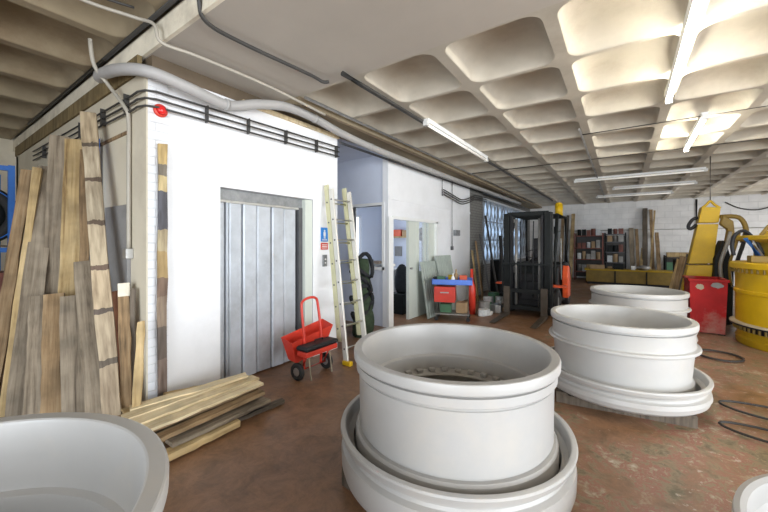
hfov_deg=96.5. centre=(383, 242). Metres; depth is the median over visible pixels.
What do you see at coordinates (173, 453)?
board
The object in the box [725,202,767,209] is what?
cable
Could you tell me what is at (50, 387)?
plank
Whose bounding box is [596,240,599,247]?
storage box
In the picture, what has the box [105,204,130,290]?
wall panel
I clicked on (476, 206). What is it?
wall pier
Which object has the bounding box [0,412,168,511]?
wheel rim
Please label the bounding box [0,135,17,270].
wall
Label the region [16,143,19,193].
wall
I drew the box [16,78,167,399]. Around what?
wall
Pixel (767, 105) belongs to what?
conduit
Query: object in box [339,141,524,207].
conduit
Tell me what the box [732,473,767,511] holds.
wheel rim
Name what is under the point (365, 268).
bundle
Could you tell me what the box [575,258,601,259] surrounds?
shelf
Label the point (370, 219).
wall
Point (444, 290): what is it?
cart
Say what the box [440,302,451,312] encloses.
storage box
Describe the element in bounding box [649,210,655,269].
leaning board
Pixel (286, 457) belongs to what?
floor
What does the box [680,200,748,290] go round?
boom
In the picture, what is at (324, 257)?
panel
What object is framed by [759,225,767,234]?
head
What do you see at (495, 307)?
scrap piece
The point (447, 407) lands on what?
wheel rim
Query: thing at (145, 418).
board
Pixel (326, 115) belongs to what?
conduit
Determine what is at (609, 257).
storage box
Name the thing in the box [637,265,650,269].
pulley wheel
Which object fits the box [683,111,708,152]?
fluorescent light
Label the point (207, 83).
trim
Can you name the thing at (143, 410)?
board
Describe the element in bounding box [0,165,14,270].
rack
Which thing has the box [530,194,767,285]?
wall
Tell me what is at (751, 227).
conduit
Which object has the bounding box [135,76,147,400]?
trim
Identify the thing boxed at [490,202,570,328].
forklift
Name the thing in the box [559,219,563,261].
leaning board
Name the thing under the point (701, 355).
air hose
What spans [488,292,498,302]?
scrap piece
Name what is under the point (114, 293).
plank
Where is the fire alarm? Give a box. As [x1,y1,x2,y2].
[153,104,167,116]
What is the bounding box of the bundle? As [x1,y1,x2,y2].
[349,252,373,337]
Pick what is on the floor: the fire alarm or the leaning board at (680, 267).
the leaning board at (680, 267)
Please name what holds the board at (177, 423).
on the board
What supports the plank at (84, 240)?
on the floor
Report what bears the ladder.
on the floor
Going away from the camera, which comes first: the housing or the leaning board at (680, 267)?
the housing
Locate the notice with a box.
[321,243,327,249]
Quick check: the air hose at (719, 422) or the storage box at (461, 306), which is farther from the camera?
the storage box at (461, 306)
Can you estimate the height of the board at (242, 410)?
0.034 m
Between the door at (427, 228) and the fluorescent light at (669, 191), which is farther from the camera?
the fluorescent light at (669, 191)
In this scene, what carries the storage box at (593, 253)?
on the rack at (577, 239)
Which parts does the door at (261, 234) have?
rail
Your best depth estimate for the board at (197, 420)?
2.65 m
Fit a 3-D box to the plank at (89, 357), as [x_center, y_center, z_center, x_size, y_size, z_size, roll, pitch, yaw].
[-2.478,0.835,2.884,0.945,1.346,0.129,0,0,43]
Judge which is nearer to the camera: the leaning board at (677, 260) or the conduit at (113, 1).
the conduit at (113, 1)
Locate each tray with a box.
[297,343,336,357]
[432,277,472,285]
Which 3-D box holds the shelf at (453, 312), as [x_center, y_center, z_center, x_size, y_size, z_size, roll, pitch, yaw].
[1.359,1.370,6.785,0.640,0.020,0.440,0,0,15]
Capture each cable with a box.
[443,189,486,199]
[443,191,485,201]
[443,194,486,204]
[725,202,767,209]
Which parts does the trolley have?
stand leg, hoop handle, black lid, stand leg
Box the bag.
[395,264,405,292]
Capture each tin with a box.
[582,251,585,258]
[591,229,595,234]
[613,245,617,251]
[613,254,617,261]
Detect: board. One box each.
[121,375,247,418]
[121,407,129,413]
[129,372,246,410]
[131,375,258,423]
[143,380,263,430]
[153,388,258,431]
[154,406,218,433]
[156,143,167,396]
[157,389,264,441]
[163,385,199,394]
[165,396,270,447]
[166,419,239,461]
[237,398,284,420]
[471,250,478,300]
[475,241,483,299]
[479,234,490,291]
[485,215,497,291]
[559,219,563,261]
[564,215,568,261]
[569,214,574,278]
[629,228,634,268]
[635,229,639,268]
[640,248,642,264]
[642,208,647,265]
[649,209,654,269]
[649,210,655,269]
[655,232,660,269]
[669,259,678,288]
[672,256,686,289]
[678,254,687,289]
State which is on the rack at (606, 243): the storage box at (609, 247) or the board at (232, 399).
the storage box at (609, 247)
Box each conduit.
[27,0,177,124]
[32,89,339,151]
[32,94,339,160]
[33,97,339,156]
[80,0,325,115]
[88,38,132,258]
[107,0,133,8]
[197,0,328,83]
[302,105,525,202]
[304,96,535,203]
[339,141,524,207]
[341,71,552,200]
[472,138,767,173]
[558,227,764,231]
[578,128,606,201]
[582,105,767,134]
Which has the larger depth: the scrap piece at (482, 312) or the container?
the scrap piece at (482, 312)
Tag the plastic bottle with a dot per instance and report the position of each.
(455, 274)
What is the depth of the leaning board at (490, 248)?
9.69 m
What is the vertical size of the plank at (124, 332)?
1.154 m
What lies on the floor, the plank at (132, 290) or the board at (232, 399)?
the plank at (132, 290)
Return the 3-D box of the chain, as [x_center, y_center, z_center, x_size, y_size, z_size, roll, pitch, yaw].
[6.277,-1.232,6.599,0.021,0.876,0.024,0,0,35]
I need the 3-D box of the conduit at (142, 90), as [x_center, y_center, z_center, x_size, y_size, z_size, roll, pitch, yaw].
[-2.927,-1.330,4.966,3.930,0.079,2.415,0,0,35]
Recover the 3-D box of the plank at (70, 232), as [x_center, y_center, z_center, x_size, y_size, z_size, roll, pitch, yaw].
[-3.089,0.197,3.383,0.174,2.600,0.658,0,0,-36]
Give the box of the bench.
[584,267,672,287]
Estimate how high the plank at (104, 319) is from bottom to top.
2.775 m
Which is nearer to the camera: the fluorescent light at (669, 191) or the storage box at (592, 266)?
the fluorescent light at (669, 191)
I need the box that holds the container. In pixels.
[682,275,729,335]
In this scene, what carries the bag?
on the storage box at (399, 298)
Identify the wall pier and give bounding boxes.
[470,188,482,295]
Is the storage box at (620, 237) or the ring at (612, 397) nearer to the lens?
the ring at (612, 397)
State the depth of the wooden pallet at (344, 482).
2.11 m
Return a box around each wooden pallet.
[342,466,350,490]
[556,388,697,428]
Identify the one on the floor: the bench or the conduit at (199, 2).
the bench
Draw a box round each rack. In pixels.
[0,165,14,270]
[574,233,603,279]
[604,233,625,268]
[663,255,679,269]
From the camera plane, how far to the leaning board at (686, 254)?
8.97 m
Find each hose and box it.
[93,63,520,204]
[700,349,744,361]
[710,216,746,324]
[718,400,767,419]
[718,421,767,442]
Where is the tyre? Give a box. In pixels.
[0,190,7,240]
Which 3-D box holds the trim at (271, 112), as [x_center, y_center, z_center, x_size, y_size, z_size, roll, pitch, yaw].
[-1.176,-1.508,4.350,0.270,0.045,1.510,0,0,35]
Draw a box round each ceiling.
[0,0,167,139]
[17,0,767,205]
[19,0,564,135]
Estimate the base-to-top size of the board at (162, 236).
2.366 m
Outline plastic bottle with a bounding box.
[454,269,457,279]
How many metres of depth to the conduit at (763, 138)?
6.35 m
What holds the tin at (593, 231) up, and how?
on the rack at (577, 239)
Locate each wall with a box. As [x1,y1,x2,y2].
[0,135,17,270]
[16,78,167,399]
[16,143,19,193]
[168,85,336,390]
[337,155,382,325]
[357,192,529,291]
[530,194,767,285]
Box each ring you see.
[341,394,577,511]
[551,346,713,416]
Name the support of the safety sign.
attached to the wall at (204, 158)
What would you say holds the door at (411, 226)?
in the wall partition at (400, 181)
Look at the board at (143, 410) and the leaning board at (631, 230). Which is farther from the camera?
the leaning board at (631, 230)
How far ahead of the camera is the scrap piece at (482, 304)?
7.23 m
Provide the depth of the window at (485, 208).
11.68 m
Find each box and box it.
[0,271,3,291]
[394,230,401,235]
[394,291,405,314]
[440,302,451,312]
[453,230,459,235]
[456,301,467,312]
[459,275,466,279]
[590,264,604,268]
[591,251,595,258]
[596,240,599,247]
[607,236,611,241]
[607,245,611,251]
[607,255,611,261]
[613,263,623,269]
[618,228,622,233]
[618,235,623,241]
[666,252,688,256]
[667,262,672,269]
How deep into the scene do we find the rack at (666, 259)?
12.67 m
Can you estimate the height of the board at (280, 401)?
0.041 m
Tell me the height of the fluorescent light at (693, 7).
0.095 m
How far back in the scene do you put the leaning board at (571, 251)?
14.48 m
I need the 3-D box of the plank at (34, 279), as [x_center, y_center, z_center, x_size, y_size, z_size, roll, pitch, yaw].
[-3.372,0.334,3.316,0.176,2.330,1.035,0,0,-34]
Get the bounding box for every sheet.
[420,261,440,318]
[435,255,457,309]
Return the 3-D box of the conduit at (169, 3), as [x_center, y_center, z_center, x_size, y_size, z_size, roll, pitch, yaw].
[-2.797,-1.830,3.424,6.500,0.036,0.036,0,0,35]
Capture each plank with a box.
[0,167,42,416]
[0,169,31,386]
[5,165,49,416]
[22,295,42,414]
[40,293,64,412]
[44,134,70,293]
[58,139,81,295]
[59,295,84,411]
[73,260,101,413]
[79,149,88,260]
[80,111,121,415]
[112,290,119,382]
[117,283,131,413]
[130,288,135,386]
[132,321,145,406]
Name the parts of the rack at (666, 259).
panel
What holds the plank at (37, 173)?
on the floor
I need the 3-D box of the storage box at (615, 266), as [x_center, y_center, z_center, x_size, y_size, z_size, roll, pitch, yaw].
[8.465,0.849,12.383,0.300,0.200,0.250,0,0,35]
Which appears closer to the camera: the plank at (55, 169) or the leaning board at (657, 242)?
the plank at (55, 169)
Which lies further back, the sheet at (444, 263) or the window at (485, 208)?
the window at (485, 208)
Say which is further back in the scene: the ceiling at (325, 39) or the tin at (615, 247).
the tin at (615, 247)
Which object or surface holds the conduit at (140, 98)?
attached to the wall at (112, 154)
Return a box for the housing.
[729,235,767,351]
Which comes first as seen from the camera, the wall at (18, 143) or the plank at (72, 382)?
the plank at (72, 382)
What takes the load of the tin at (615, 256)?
on the rack at (606, 243)
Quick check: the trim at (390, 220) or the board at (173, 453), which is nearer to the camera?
the board at (173, 453)
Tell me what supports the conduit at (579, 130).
attached to the ceiling at (519, 91)
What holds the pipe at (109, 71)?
hanging from the wall partition at (400, 181)
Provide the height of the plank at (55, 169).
2.654 m
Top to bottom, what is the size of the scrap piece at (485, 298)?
0.227 m
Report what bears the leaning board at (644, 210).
on the floor
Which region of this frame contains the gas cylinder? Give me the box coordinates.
[469,269,475,313]
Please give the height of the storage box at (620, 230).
0.214 m
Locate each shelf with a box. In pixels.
[435,309,468,315]
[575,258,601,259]
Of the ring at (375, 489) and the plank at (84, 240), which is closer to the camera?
the ring at (375, 489)
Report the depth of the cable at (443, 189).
8.78 m
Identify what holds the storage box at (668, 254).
on the rack at (666, 259)
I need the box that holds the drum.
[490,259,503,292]
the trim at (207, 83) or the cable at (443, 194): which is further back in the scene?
the cable at (443, 194)
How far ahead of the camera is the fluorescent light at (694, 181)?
9.48 m
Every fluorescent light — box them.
[423,118,487,161]
[574,167,707,182]
[596,190,673,197]
[612,180,697,189]
[665,0,702,104]
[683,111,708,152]
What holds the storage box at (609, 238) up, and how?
on the rack at (606, 243)
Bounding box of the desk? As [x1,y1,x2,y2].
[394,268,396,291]
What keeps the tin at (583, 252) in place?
on the rack at (577, 239)
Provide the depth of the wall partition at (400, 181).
7.53 m
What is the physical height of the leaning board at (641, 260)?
1.314 m
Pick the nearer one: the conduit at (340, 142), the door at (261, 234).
the door at (261, 234)
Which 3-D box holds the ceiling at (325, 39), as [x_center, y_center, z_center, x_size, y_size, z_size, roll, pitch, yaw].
[-0.280,-1.770,2.579,14.600,0.240,1.320,0,0,35]
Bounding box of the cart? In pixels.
[432,277,472,321]
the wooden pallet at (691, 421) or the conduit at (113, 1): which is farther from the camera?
the wooden pallet at (691, 421)
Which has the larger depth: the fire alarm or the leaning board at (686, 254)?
the leaning board at (686, 254)
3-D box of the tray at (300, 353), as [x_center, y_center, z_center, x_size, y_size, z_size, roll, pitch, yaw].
[-0.745,1.200,3.875,0.160,0.060,0.480,0,0,35]
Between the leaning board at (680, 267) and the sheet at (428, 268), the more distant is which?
the leaning board at (680, 267)
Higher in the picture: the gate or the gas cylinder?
the gate
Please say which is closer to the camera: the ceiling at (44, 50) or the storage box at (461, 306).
the ceiling at (44, 50)
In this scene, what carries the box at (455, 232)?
attached to the wall partition at (400, 181)
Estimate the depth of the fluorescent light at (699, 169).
8.04 m
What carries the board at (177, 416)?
on the board at (232, 399)
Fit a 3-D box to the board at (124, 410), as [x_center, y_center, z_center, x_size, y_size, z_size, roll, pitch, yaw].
[-1.751,1.298,2.905,0.121,0.026,0.745,0,0,42]
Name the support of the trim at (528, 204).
attached to the wall partition at (400, 181)
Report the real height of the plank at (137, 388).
0.863 m
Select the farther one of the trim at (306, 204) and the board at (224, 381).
the trim at (306, 204)
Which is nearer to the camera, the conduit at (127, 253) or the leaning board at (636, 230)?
the conduit at (127, 253)
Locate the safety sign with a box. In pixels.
[321,227,327,241]
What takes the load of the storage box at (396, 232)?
on the wall shelf
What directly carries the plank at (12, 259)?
on the floor
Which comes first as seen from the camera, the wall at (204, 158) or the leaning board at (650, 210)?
the wall at (204, 158)
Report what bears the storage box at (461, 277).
on the cart
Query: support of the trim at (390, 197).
attached to the wall partition at (400, 181)
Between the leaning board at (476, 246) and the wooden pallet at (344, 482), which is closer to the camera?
the wooden pallet at (344, 482)
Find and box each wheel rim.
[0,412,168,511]
[354,323,560,494]
[549,304,702,392]
[589,285,691,316]
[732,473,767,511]
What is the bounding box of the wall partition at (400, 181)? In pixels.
[383,156,469,326]
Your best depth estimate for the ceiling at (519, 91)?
4.16 m
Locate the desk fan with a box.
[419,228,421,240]
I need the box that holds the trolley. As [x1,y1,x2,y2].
[281,296,337,380]
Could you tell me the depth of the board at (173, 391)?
3.04 m
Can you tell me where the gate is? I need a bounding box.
[483,198,525,263]
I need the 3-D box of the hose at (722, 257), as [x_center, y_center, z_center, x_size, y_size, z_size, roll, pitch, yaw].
[6.430,0.494,6.401,0.478,2.011,0.551,0,0,35]
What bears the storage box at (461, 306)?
on the cart
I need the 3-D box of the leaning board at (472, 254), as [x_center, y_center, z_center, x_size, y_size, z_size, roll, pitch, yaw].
[2.401,0.845,9.031,0.073,1.311,0.554,0,0,-5]
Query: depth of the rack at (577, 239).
14.23 m
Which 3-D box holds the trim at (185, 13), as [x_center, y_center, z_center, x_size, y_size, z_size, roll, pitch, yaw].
[-0.665,-1.745,2.025,14.600,0.190,0.030,0,0,35]
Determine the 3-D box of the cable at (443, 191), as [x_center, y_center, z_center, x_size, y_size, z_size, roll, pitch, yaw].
[2.217,-1.165,9.049,0.042,0.266,3.002,0,0,35]
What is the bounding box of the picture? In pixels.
[395,246,401,255]
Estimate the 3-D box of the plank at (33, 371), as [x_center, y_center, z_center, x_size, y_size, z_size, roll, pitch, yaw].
[-2.979,0.989,2.942,0.140,1.028,0.574,0,0,-42]
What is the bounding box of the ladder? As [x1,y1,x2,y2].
[324,184,366,366]
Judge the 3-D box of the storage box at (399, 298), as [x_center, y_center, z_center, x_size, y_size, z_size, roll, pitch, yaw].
[0.372,1.290,7.469,0.400,0.420,0.500,0,0,35]
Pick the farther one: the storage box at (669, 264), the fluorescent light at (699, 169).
the storage box at (669, 264)
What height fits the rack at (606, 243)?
1.900 m
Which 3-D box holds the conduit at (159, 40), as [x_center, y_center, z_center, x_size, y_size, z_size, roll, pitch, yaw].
[-1.634,-1.681,3.015,0.265,0.288,2.910,0,0,44]
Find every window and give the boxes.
[349,202,383,269]
[483,202,521,261]
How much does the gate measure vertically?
2.000 m
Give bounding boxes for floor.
[0,278,767,511]
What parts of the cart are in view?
drawer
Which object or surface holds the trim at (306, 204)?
attached to the wall at (204, 158)
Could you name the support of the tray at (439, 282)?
on the cart
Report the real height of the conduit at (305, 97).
0.046 m
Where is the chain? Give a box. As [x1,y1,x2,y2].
[709,156,710,199]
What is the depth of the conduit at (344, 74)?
4.00 m
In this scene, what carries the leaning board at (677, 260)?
on the floor
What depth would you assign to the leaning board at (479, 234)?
9.39 m
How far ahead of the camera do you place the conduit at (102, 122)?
3.47 m
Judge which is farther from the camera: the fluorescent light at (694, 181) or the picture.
the picture
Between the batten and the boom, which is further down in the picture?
the boom
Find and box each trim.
[13,0,224,151]
[15,54,141,156]
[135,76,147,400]
[142,55,331,132]
[243,99,339,138]
[277,96,541,208]
[302,200,311,358]
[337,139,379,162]
[387,216,437,327]
[389,196,469,213]
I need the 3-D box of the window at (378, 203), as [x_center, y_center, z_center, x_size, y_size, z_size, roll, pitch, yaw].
[-0.288,-0.120,6.412,0.820,1.220,0.170,0,0,35]
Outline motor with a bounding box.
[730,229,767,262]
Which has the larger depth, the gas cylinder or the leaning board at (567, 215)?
the leaning board at (567, 215)
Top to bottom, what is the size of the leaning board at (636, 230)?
2.053 m
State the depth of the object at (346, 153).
6.09 m
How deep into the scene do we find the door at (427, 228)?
7.27 m
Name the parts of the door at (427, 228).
panel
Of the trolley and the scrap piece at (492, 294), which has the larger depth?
the scrap piece at (492, 294)
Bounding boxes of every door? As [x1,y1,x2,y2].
[220,188,304,378]
[406,221,416,319]
[417,222,433,316]
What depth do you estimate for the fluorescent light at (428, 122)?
5.22 m
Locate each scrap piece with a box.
[478,308,489,316]
[479,301,489,308]
[483,296,492,302]
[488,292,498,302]
[490,303,501,313]
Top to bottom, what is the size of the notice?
0.090 m
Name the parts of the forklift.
mast rail, rail, lift chain, load backrest, lift chain, driver seat, rail, mast rail, grab handle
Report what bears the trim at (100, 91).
attached to the wall at (112, 154)
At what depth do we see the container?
5.64 m
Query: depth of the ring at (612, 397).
2.82 m
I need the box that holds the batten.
[100,131,126,146]
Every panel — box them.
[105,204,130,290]
[322,255,326,266]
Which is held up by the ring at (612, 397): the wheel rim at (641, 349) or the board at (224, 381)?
the wheel rim at (641, 349)
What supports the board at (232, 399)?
on the board at (177, 423)

